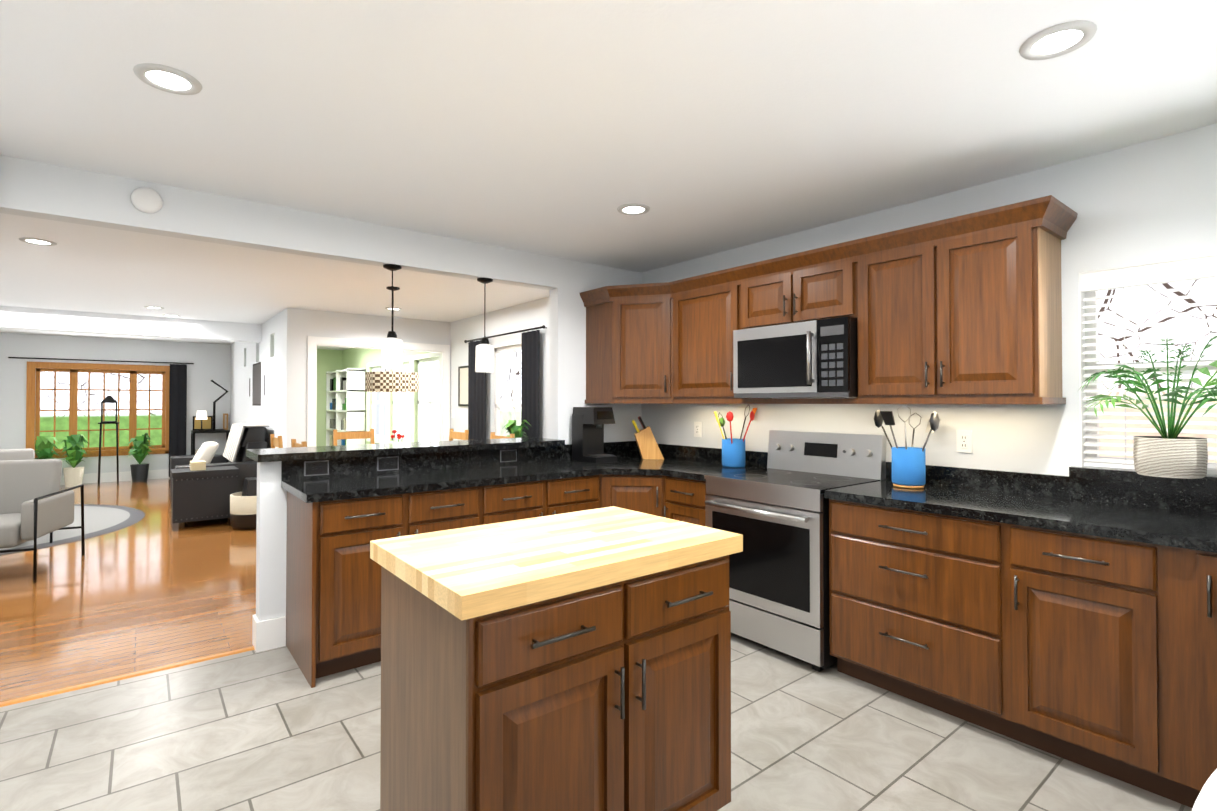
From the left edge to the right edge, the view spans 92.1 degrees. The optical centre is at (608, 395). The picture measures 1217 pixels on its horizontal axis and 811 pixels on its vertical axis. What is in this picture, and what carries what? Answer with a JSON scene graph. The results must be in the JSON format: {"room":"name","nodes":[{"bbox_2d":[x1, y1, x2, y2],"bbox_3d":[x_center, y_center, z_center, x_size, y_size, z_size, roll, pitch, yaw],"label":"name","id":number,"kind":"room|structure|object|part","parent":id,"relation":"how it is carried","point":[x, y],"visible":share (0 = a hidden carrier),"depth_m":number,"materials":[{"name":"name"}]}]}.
{"room":"kitchen","nodes":[
{"label":"kitchen","id":0,"kind":"room"},
{"bbox_2d":[0,478,255,701],"bbox_3d":[-5.210,1.454,6.590,6.500,0.050,9.340,1,-1,-38],"label":"floor","id":1,"kind":"structure","parent":0,"point":[151,589],"depth_m":4.04,"materials":[{"name":"brown wood"}]},
{"bbox_2d":[0,459,84,582],"bbox_3d":[-4.897,0.975,4.607,0.964,0.861,0.884,0,-1,-23],"label":"armchair","id":2,"kind":"object","parent":1,"relation":"on","point":[35,502],"visible":1,"depth_m":4.83,"materials":[{"name":"grey fabric"}]},
{"bbox_2d":[35,434,88,486],"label":"potted plant","id":3,"kind":"object","parent":1,"relation":"on","point":[75,452],"depth_m":9.35,"materials":[{"name":"green plant"}]},
{"bbox_2d":[0,504,144,554],"bbox_3d":[-6.622,1.418,6.196,2.720,0.011,3.264,1,-1,-38],"label":"round rug","id":4,"kind":"object","parent":1,"relation":"on","point":[99,519],"visible":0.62,"depth_m":6.48,"materials":[{"name":"grey fabric"}]},
{"bbox_2d":[0,448,52,542],"bbox_3d":[-5.934,0.974,5.573,0.964,0.861,0.884,1,-1,-43],"label":"armchair","id":5,"kind":"object","parent":4,"relation":"on","point":[18,454],"visible":0.1,"depth_m":5.92,"materials":[{"name":"grey fabric"}]},
{"bbox_3d":[-5.933,1.089,5.572,1.034,0.629,0.962,1,-1,-38],"label":"frame","id":6,"kind":"part","parent":5,"relation":"part of","materials":[{"name":"black metal"}]},
{"bbox_2d":[97,391,119,485],"bbox_3d":[-8.189,0.690,9.623,0.260,1.554,0.260,1,-1,-38],"label":"lantern stand","id":7,"kind":"object","parent":1,"relation":"on","point":[109,399],"visible":1,"depth_m":9.59,"materials":[{"name":"black metal"}]},
{"bbox_2d":[127,433,153,482],"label":"potted plant","id":8,"kind":"object","parent":1,"relation":"on","point":[139,472],"depth_m":9.90,"materials":[{"name":"green plant"}]},
{"bbox_2d":[171,460,238,530],"bbox_3d":[-4.467,1.078,6.495,0.596,0.700,0.436,1,-1,-38],"label":"armchair","id":9,"kind":"object","parent":1,"relation":"on","point":[200,491],"visible":0.85,"depth_m":6.33,"materials":[{"name":"black leather"}]},
{"bbox_2d":[191,429,229,454],"bbox_3d":[-7.228,1.060,10.676,0.580,0.840,0.400,1,-1,-38],"label":"console table","id":10,"kind":"object","parent":1,"relation":"on","point":[193,432],"visible":0.35,"depth_m":10.51,"materials":[{"name":"black wood"}]},
{"bbox_2d":[193,380,228,454],"bbox_3d":[-7.222,0.458,10.675,0.540,1.482,0.300,1,-1,-38],"label":"table lamp","id":11,"kind":"object","parent":10,"relation":"on","point":[202,421],"visible":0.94,"depth_m":10.66,"materials":[{"name":"black metal"}]},
{"bbox_2d":[170,427,267,499],"bbox_3d":[-4.973,0.921,7.495,0.950,1.040,1.730,1,-1,-38],"label":"recliner sofa","id":12,"kind":"object","parent":1,"relation":"on","point":[253,438],"visible":0.31,"depth_m":7.23,"materials":[{"name":"black leather"}]},
{"bbox_2d":[189,442,218,464],"bbox_3d":[-4.915,0.766,7.095,0.314,0.380,0.465,1,-1,-38],"label":"throw pillow","id":13,"kind":"object","parent":12,"relation":"on","point":[206,451],"visible":0.58,"depth_m":6.97,"materials":[{"name":"beige fabric"}]},
{"bbox_2d":[223,423,268,461],"bbox_3d":[-4.748,0.603,7.670,0.385,0.440,1.140,1,-1,-38],"label":"striped throw","id":14,"kind":"object","parent":12,"relation":"on","point":[233,441],"visible":1,"depth_m":7.49,"materials":[{"name":"beige fabric"}]},
{"bbox_2d":[230,477,256,529],"bbox_3d":[-3.838,1.167,6.394,0.480,0.520,0.480,1,-1,-38],"label":"basket","id":15,"kind":"object","parent":1,"relation":"on","point":[243,509],"visible":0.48,"depth_m":6.17,"materials":[{"name":"beige wicker"}]},
{"bbox_2d":[270,434,282,447],"bbox_3d":[-2.881,0.891,5.535,0.485,1.050,0.440,1,-1,-38],"label":"dining chair","id":16,"kind":"object","parent":1,"relation":"on","point":[276,442],"visible":0.17,"depth_m":5.38,"materials":[{"name":"brown wood"}]},
{"bbox_2d":[291,439,306,446],"bbox_3d":[-2.259,0.882,4.753,0.485,1.050,0.440,1,-1,-38],"label":"dining chair","id":17,"kind":"object","parent":1,"relation":"on","point":[295,444],"visible":0.12,"depth_m":4.68,"materials":[{"name":"brown wood"}]},
{"bbox_2d":[326,368,365,445],"bbox_3d":[-5.159,0.500,11.491,0.330,1.980,1.550,1,-1,-38],"label":"shelf","id":18,"kind":"object","parent":1,"relation":"on","point":[345,401],"visible":0.71,"depth_m":11.04,"materials":[{"name":"white wood"}]},
{"bbox_2d":[333,428,374,445],"bbox_3d":[-2.709,0.902,6.391,0.440,1.050,0.485,1,-1,-38],"label":"dining chair","id":19,"kind":"object","parent":1,"relation":"on","point":[353,435],"visible":0.25,"depth_m":6.55,"materials":[{"name":"brown wood"}]},
{"bbox_2d":[449,429,468,440],"bbox_3d":[-1.837,0.902,6.366,0.485,1.050,0.440,1,-1,-38],"label":"dining chair","id":20,"kind":"object","parent":1,"relation":"on","point":[458,435],"visible":0.12,"depth_m":6.48,"materials":[{"name":"brown wood"}]},
{"bbox_2d":[490,432,514,438],"bbox_3d":[-1.214,0.892,5.583,0.485,1.050,0.440,1,-1,-38],"label":"dining chair","id":21,"kind":"object","parent":1,"relation":"on","point":[493,436],"visible":0.04,"depth_m":5.76,"materials":[{"name":"brown wood"}]},
{"bbox_3d":[-2.048,1.037,5.557,0.950,0.760,1.700,1,-1,-38],"label":"dining table","id":22,"kind":"object","parent":1,"relation":"on","visible":0},
{"bbox_2d":[391,429,404,442],"bbox_3d":[-1.965,0.484,5.476,0.138,0.341,0.142,1,-1,-38],"label":"flower vase","id":23,"kind":"object","parent":22,"relation":"on","point":[399,435],"visible":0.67,"depth_m":5.47,"materials":[{"name":"clear glass"}]},
{"bbox_2d":[503,420,529,437],"bbox_3d":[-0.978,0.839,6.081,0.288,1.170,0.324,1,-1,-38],"label":"plant","id":24,"kind":"object","parent":22,"relation":"on","point":[511,427],"visible":0.15,"depth_m":6.02,"materials":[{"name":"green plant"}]},
{"bbox_2d":[0,333,342,474],"bbox_3d":[-8.152,0.255,10.306,6.740,2.440,0.124,1,-1,-38],"label":"wall","id":25,"kind":"structure","parent":0,"point":[210,361],"depth_m":10.18,"materials":[{"name":"white paint"}]},
{"bbox_2d":[26,361,169,457],"bbox_3d":[-8.541,0.251,9.935,1.870,1.560,0.160,1,-1,-38],"label":"living room window","id":26,"kind":"structure","parent":25,"relation":"in","point":[33,410],"depth_m":9.86,"materials":[{"name":"brown wood"}]},
{"bbox_2d":[8,357,193,476],"bbox_3d":[-8.463,0.430,9.915,2.370,2.041,0.104,1,-1,-38],"label":"curtain","id":27,"kind":"object","parent":25,"relation":"hanging from","point":[177,406],"visible":0.85,"depth_m":10.47,"materials":[{"name":"black fabric"}]},
{"bbox_2d":[60,469,169,484],"bbox_3d":[-8.883,1.387,9.628,4.470,0.160,0.014,1,-1,-38],"label":"baseboard","id":28,"kind":"structure","parent":25,"relation":"attached to","point":[163,473],"depth_m":10.00,"materials":[{"name":"white wood"}]},
{"bbox_2d":[230,308,298,447],"bbox_3d":[-5.364,0.238,8.936,0.120,2.440,5.500,1,-1,-38],"label":"wall","id":29,"kind":"structure","parent":0,"point":[275,351],"depth_m":7.52,"materials":[{"name":"white paint"}]},
{"bbox_2d":[249,362,264,405],"bbox_3d":[-5.021,-0.156,8.580,0.210,0.620,1.580,1,-1,-38],"label":"art","id":30,"kind":"object","parent":29,"relation":"attached to","point":[256,398],"visible":0.54,"depth_m":8.51,"materials":[{"name":"black metal"}]},
{"bbox_2d":[0,155,641,620],"bbox_3d":[-1.329,0.174,3.725,4.007,2.440,0.120,1,-1,-38],"label":"wall","id":31,"kind":"structure","parent":0,"point":[34,189],"depth_m":3.29,"materials":[{"name":"white paint"}]},
{"bbox_2d":[131,187,162,212],"bbox_3d":[-2.272,-0.962,2.890,0.124,0.124,0.034,1,-1,-38],"label":"smoke detector","id":32,"kind":"object","parent":31,"relation":"attached to","point":[146,200],"visible":1,"depth_m":2.88,"materials":[{"name":"white plastic"}]},
{"bbox_2d":[252,614,285,647],"bbox_3d":[-0.895,1.319,4.128,2.769,0.160,0.034,1,-1,-38],"label":"baseboard","id":33,"kind":"structure","parent":31,"relation":"attached to","point":[269,634],"depth_m":3.21,"materials":[{"name":"white wood"}]},
{"bbox_2d":[381,264,402,368],"bbox_3d":[-1.365,-0.491,3.705,0.130,0.650,0.130,1,-1,-38],"label":"pendant light","id":34,"kind":"object","parent":31,"relation":"hanging from","point":[390,352],"visible":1,"depth_m":3.67,"materials":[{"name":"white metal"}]},
{"bbox_2d":[246,437,564,461],"bbox_3d":[-1.229,0.345,3.892,1.958,0.040,0.460,1,-1,-38],"label":"bar","id":35,"kind":"object","parent":31,"relation":"on","point":[298,453],"visible":1,"depth_m":3.62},
{"bbox_2d":[475,278,493,372],"bbox_3d":[-0.864,-0.486,4.103,0.130,0.650,0.130,1,-1,-38],"label":"pendant light","id":36,"kind":"object","parent":31,"relation":"hanging from","point":[486,357],"visible":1,"depth_m":4.07,"materials":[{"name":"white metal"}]},
{"bbox_2d":[298,309,450,443],"bbox_3d":[-2.915,0.220,7.446,1.860,2.440,0.120,1,-1,-38],"label":"wall","id":37,"kind":"structure","parent":0,"point":[319,323],"depth_m":7.19,"materials":[{"name":"white paint"}]},
{"bbox_2d":[307,336,449,446],"bbox_3d":[-2.880,0.378,7.464,1.750,2.125,0.143,1,-1,-38],"label":"trim","id":38,"kind":"structure","parent":37,"relation":"attached to","point":[314,342],"depth_m":7.30,"materials":[{"name":"white wood"}]},
{"bbox_2d":[0,633,1191,810],"bbox_3d":[-0.449,1.394,1.656,5.187,0.050,4.310,1,-1,-38],"label":"floor","id":39,"kind":"structure","parent":0,"point":[266,730],"depth_m":2.28,"materials":[{"name":"beige tile"}]},
{"bbox_2d":[0,646,254,706],"bbox_3d":[-2.338,1.381,2.908,1.005,0.007,0.050,1,-1,-38],"label":"trim","id":40,"kind":"structure","parent":39,"relation":"on","point":[76,687],"depth_m":2.86,"materials":[{"name":"brown wood"}]},
{"bbox_2d":[286,487,469,687],"bbox_3d":[-1.226,0.952,3.317,0.949,0.876,0.629,1,-1,-38],"label":"base cabinet","id":41,"kind":"object","parent":39,"relation":"on","point":[333,597],"depth_m":2.92,"materials":[{"name":"brown wood"}]},
{"bbox_2d":[470,475,597,526],"bbox_3d":[-0.571,0.958,3.808,0.984,0.876,0.676,1,-1,-38],"label":"base cabinet","id":42,"kind":"object","parent":39,"relation":"on","point":[489,504],"depth_m":3.53,"materials":[{"name":"brown wood"}]},
{"bbox_2d":[370,506,742,810],"bbox_3d":[-0.140,0.904,1.791,0.942,0.932,0.670,1,-1,-38],"label":"kitchen island","id":43,"kind":"object","parent":39,"relation":"on","point":[577,661],"visible":1,"depth_m":1.54,"materials":[{"name":"brown wood"}]},
{"bbox_2d":[598,475,665,517],"bbox_3d":[0.198,0.963,4.219,0.987,0.876,0.988,1,-1,-38],"label":"base cabinet","id":44,"kind":"object","parent":39,"relation":"on","point":[646,494],"depth_m":3.83,"materials":[{"name":"brown wood"}]},
{"bbox_2d":[281,441,720,502],"bbox_3d":[-0.480,0.441,3.723,2.673,0.153,0.930,1,-1,-38],"label":"countertop","id":45,"kind":"structure","parent":44,"relation":"on","point":[349,477],"depth_m":3.60,"materials":[{"name":"black stone"}]},
{"bbox_2d":[304,450,516,475],"bbox_3d":[-1.179,0.420,3.725,1.358,0.082,0.014,1,-1,-38],"label":"electrical outlets","id":46,"kind":"object","parent":45,"relation":"attached to","point":[312,468],"visible":1,"depth_m":3.56,"materials":[{"name":"grey plastic"}]},
{"bbox_2d":[572,407,616,462],"bbox_3d":[-0.112,0.287,4.353,0.196,0.397,0.322,1,-1,-38],"label":"coffee maker","id":47,"kind":"object","parent":45,"relation":"on","point":[588,423],"visible":1,"depth_m":4.31,"materials":[{"name":"black plastic"}]},
{"bbox_2d":[631,416,663,458],"bbox_3d":[0.297,0.325,4.503,0.243,0.325,0.100,0,-1,-3],"label":"knife block","id":48,"kind":"object","parent":45,"relation":"on","point":[648,447],"visible":1,"depth_m":4.45,"materials":[{"name":"brown wood"}]},
{"bbox_2d":[661,449,767,480],"bbox_3d":[0.635,0.450,3.952,0.643,0.138,0.641,1,-1,-38],"label":"countertop","id":49,"kind":"structure","parent":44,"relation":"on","point":[693,464],"depth_m":4.01,"materials":[{"name":"black stone"}]},
{"bbox_2d":[714,406,756,467],"bbox_3d":[0.845,0.272,3.961,0.312,0.417,0.315,1,-1,-38],"label":"utensil crock","id":50,"kind":"object","parent":49,"relation":"on","point":[733,452],"visible":1,"depth_m":3.89,"materials":[{"name":"blue ceramic"}]},
{"bbox_2d":[666,476,708,525],"bbox_3d":[0.682,0.958,3.853,0.668,0.876,0.444,1,-1,-38],"label":"base cabinet","id":51,"kind":"object","parent":39,"relation":"on","point":[685,498],"depth_m":3.65,"materials":[{"name":"brown wood"}]},
{"bbox_2d":[704,430,885,671],"bbox_3d":[1.042,0.807,3.367,0.720,1.165,0.756,1,-1,-38],"label":"range","id":52,"kind":"object","parent":39,"relation":"on","point":[775,513],"visible":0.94,"depth_m":3.16,"materials":[{"name":"silver metal"}]},
{"bbox_2d":[829,499,1032,745],"bbox_3d":[1.584,0.945,2.764,0.628,0.876,0.836,1,-1,-38],"label":"base cabinet","id":53,"kind":"object","parent":39,"relation":"on","point":[929,609],"depth_m":2.51,"materials":[{"name":"brown wood"}]},
{"bbox_2d":[1029,527,1184,804],"bbox_3d":[1.950,0.939,2.303,0.628,0.876,0.488,1,-1,-38],"label":"base cabinet","id":54,"kind":"object","parent":39,"relation":"on","point":[1097,653],"depth_m":2.06,"materials":[{"name":"brown wood"}]},
{"bbox_2d":[1181,548,1216,807],"bbox_3d":[2.205,0.935,1.983,0.628,0.876,0.330,1,-1,-38],"label":"base cabinet","id":55,"kind":"object","parent":39,"relation":"on","point":[1198,568],"depth_m":1.88,"materials":[{"name":"brown wood"}]},
{"bbox_2d":[824,462,1216,550],"bbox_3d":[1.773,0.411,2.521,0.643,0.183,1.465,1,-1,-38],"label":"countertop","id":56,"kind":"structure","parent":55,"relation":"on","point":[1129,505],"depth_m":2.45,"materials":[{"name":"black stone"}]},
{"bbox_2d":[874,404,940,488],"bbox_3d":[1.539,0.258,3.034,0.338,0.424,0.333,1,-1,-38],"label":"utensil crock","id":57,"kind":"object","parent":56,"relation":"on","point":[908,467],"visible":1,"depth_m":2.95,"materials":[{"name":"blue ceramic"}]},
{"bbox_2d":[1077,336,1216,478],"bbox_3d":[2.130,0.041,2.158,0.486,0.545,0.684,1,-1,-38],"label":"potted palm","id":58,"kind":"object","parent":56,"relation":"on","point":[1170,455],"visible":1,"depth_m":2.25,"materials":[{"name":"green plant"}]},
{"bbox_2d":[1192,769,1216,810],"bbox_3d":[1.002,0.918,0.517,0.656,0.872,0.691,1,-1,-38],"label":"table","id":59,"kind":"object","parent":39,"relation":"on","point":[1206,799],"visible":1,"depth_m":0.79,"materials":[{"name":"white plastic"}]},
{"bbox_2d":[0,0,1216,349],"bbox_3d":[-3.869,-1.071,4.934,6.740,0.080,13.890,1,-1,-38],"label":"ceiling","id":60,"kind":"structure","parent":0,"point":[568,128],"depth_m":2.26,"materials":[{"name":"white paint"}]},
{"bbox_2d":[19,237,56,245],"bbox_3d":[-3.861,-1.038,3.975,0.187,0.007,0.187,0,-1,12],"label":"recessed light","id":61,"kind":"object","parent":60,"relation":"in","point":[36,241],"depth_m":3.97,"materials":[{"name":"white"}]},
{"bbox_2d":[0,306,261,342],"bbox_3d":[-6.713,-0.887,6.918,4.520,0.240,0.300,1,-1,-38],"label":"beam","id":62,"kind":"structure","parent":60,"relation":"attached to","point":[38,319],"depth_m":7.29,"materials":[{"name":"white paint"}]},
{"bbox_2d":[144,306,163,308],"bbox_3d":[-5.218,-1.004,6.742,0.187,0.007,0.187,1,-1,-44],"label":"recessed light","id":63,"kind":"object","parent":60,"relation":"in","point":[150,307],"depth_m":6.73,"materials":[{"name":"white"}]},
{"bbox_2d":[133,63,201,94],"bbox_3d":[-1.484,-1.063,1.982,0.187,0.007,0.187,0,-1,12],"label":"recessed light","id":64,"kind":"object","parent":60,"relation":"in","point":[161,77],"depth_m":1.97,"materials":[{"name":"white"}]},
{"bbox_2d":[162,314,179,316],"bbox_3d":[-5.488,-0.997,7.371,0.187,0.007,0.187,1,-1,-44],"label":"recessed light","id":65,"kind":"object","parent":60,"relation":"in","point":[168,315],"depth_m":7.35,"materials":[{"name":"white"}]},
{"bbox_2d":[365,286,418,391],"bbox_3d":[-2.048,-0.528,5.577,0.480,0.990,0.480,1,-1,-38],"label":"dining chandelier","id":66,"kind":"object","parent":60,"relation":"hanging from","point":[386,381],"visible":0.9,"depth_m":5.38,"materials":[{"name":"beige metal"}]},
{"bbox_2d":[385,307,401,309],"bbox_3d":[-2.497,-1.003,6.823,0.187,0.007,0.187,1,-1,-44],"label":"recessed light","id":67,"kind":"object","parent":60,"relation":"in","point":[388,308],"depth_m":6.80,"materials":[{"name":"white"}]},
{"bbox_2d":[617,203,649,214],"bbox_3d":[0.141,-1.047,3.312,0.187,0.007,0.187,-1,-1,43],"label":"recessed light","id":68,"kind":"object","parent":60,"relation":"in","point":[633,208],"depth_m":3.30,"materials":[{"name":"white"}]},
{"bbox_2d":[1019,21,1096,59],"bbox_3d":[1.353,-1.066,1.771,0.187,0.007,0.187,0,-1,28],"label":"recessed light","id":69,"kind":"object","parent":60,"relation":"in","point":[1057,41],"depth_m":1.76,"materials":[{"name":"white"}]},
{"bbox_2d":[342,123,1216,480],"bbox_3d":[-1.278,0.214,6.978,0.120,2.440,13.890,1,-1,-38],"label":"wall","id":70,"kind":"structure","parent":0,"point":[1150,201],"depth_m":2.87,"materials":[{"name":"white paint"}]},
{"bbox_2d":[367,352,438,443],"bbox_3d":[-3.362,0.116,9.570,0.118,1.440,3.440,1,-1,-38],"label":"sunroom window","id":71,"kind":"structure","parent":70,"relation":"in","point":[431,402],"depth_m":9.30,"materials":[{"name":"white wood"}]},
{"bbox_2d":[452,366,467,417],"bbox_3d":[-1.934,-0.037,7.692,0.020,0.680,0.600,1,-1,-38],"label":"framed picture","id":72,"kind":"object","parent":70,"relation":"attached to","point":[462,385],"visible":0.62,"depth_m":7.65,"materials":[{"name":"black metal"}]},
{"bbox_2d":[464,325,546,439],"bbox_3d":[-1.220,0.351,6.729,0.094,2.120,1.900,1,-1,-38],"label":"curtain","id":73,"kind":"object","parent":70,"relation":"hanging from","point":[530,387],"visible":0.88,"depth_m":6.28,"materials":[{"name":"black fabric"}]},
{"bbox_2d":[494,344,521,435],"bbox_3d":[-1.117,0.136,6.736,0.130,1.410,0.910,1,-1,-38],"label":"dining room window","id":74,"kind":"structure","parent":70,"relation":"in","point":[497,404],"depth_m":7.05,"materials":[{"name":"white"}]},
{"bbox_2d":[584,283,675,402],"bbox_3d":[0.287,-0.347,4.447,0.583,0.759,0.766,1,-1,-38],"label":"upper cabinet","id":75,"kind":"object","parent":70,"relation":"attached to","point":[631,335],"depth_m":4.25,"materials":[{"name":"brown wood"}]},
{"bbox_2d":[694,422,701,436],"bbox_3d":[0.671,0.258,4.420,0.010,0.114,0.070,1,-1,-38],"label":"outlet","id":76,"kind":"object","parent":70,"relation":"attached to","point":[697,425],"depth_m":4.41,"materials":[{"name":"white plastic"}]},
{"bbox_2d":[676,275,775,402],"bbox_3d":[0.734,-0.352,4.052,0.375,0.759,0.665,1,-1,-38],"label":"upper cabinet","id":77,"kind":"object","parent":70,"relation":"attached to","point":[708,312],"depth_m":3.91,"materials":[{"name":"brown wood"}]},
{"bbox_2d":[740,251,855,329],"bbox_3d":[1.195,-0.573,3.505,0.338,0.330,0.770,1,-1,-38],"label":"upper cabinet","id":78,"kind":"object","parent":70,"relation":"attached to","point":[817,289],"depth_m":3.36,"materials":[{"name":"brown wood"}]},
{"bbox_2d":[733,317,857,397],"bbox_3d":[1.148,-0.195,3.463,0.451,0.420,0.756,1,-1,-38],"label":"microwave","id":79,"kind":"object","parent":78,"relation":"attached to","point":[814,359],"visible":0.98,"depth_m":3.29,"materials":[{"name":"silver metal"}]},
{"bbox_2d":[852,211,1067,402],"bbox_3d":[1.685,-0.366,2.886,0.338,0.759,0.804,1,-1,-38],"label":"upper cabinet","id":80,"kind":"object","parent":70,"relation":"attached to","point":[965,309],"depth_m":2.69,"materials":[{"name":"brown wood"}]},
{"bbox_2d":[957,430,971,452],"bbox_3d":[1.810,0.234,2.987,0.010,0.114,0.070,1,-1,-38],"label":"outlet","id":81,"kind":"object","parent":70,"relation":"attached to","point":[964,441],"depth_m":2.98,"materials":[{"name":"white plastic"}]},
{"bbox_2d":[1079,254,1216,474],"bbox_3d":[2.442,-0.119,2.294,0.109,0.870,0.940,1,-1,-38],"label":"window blinds","id":82,"kind":"object","parent":70,"relation":"attached to","point":[1092,284],"visible":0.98,"depth_m":2.51,"materials":[{"name":"white plastic"}]},
{"label":"outside","id":83,"kind":"structure","parent":0,"visible":0},
{"bbox_2d":[40,371,161,448],"bbox_3d":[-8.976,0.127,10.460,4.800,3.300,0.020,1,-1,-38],"label":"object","id":84,"kind":"object","parent":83,"point":[62,399],"depth_m":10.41,"materials":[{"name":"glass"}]},
{"bbox_2d":[397,361,438,441],"bbox_3d":[-3.041,0.122,10.081,0.020,3.300,3.800,1,-1,-38],"label":"window glass","id":85,"kind":"object","parent":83,"point":[425,397],"depth_m":10.27,"materials":[{"name":"glass"}]},
{"bbox_2d":[500,350,521,435],"bbox_3d":[-0.739,0.087,7.185,0.020,3.300,3.200,1,-1,-38],"label":"window glass","id":86,"kind":"object","parent":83,"point":[506,380],"depth_m":7.94,"materials":[{"name":"glass"}]},
{"bbox_2d":[1098,277,1216,462],"bbox_3d":[3.011,-0.070,2.630,0.020,3.500,3.400,1,-1,-38],"label":"window pane","id":87,"kind":"object","parent":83,"point":[1189,283],"depth_m":2.95,"materials":[{"name":"glass"}]}
]}

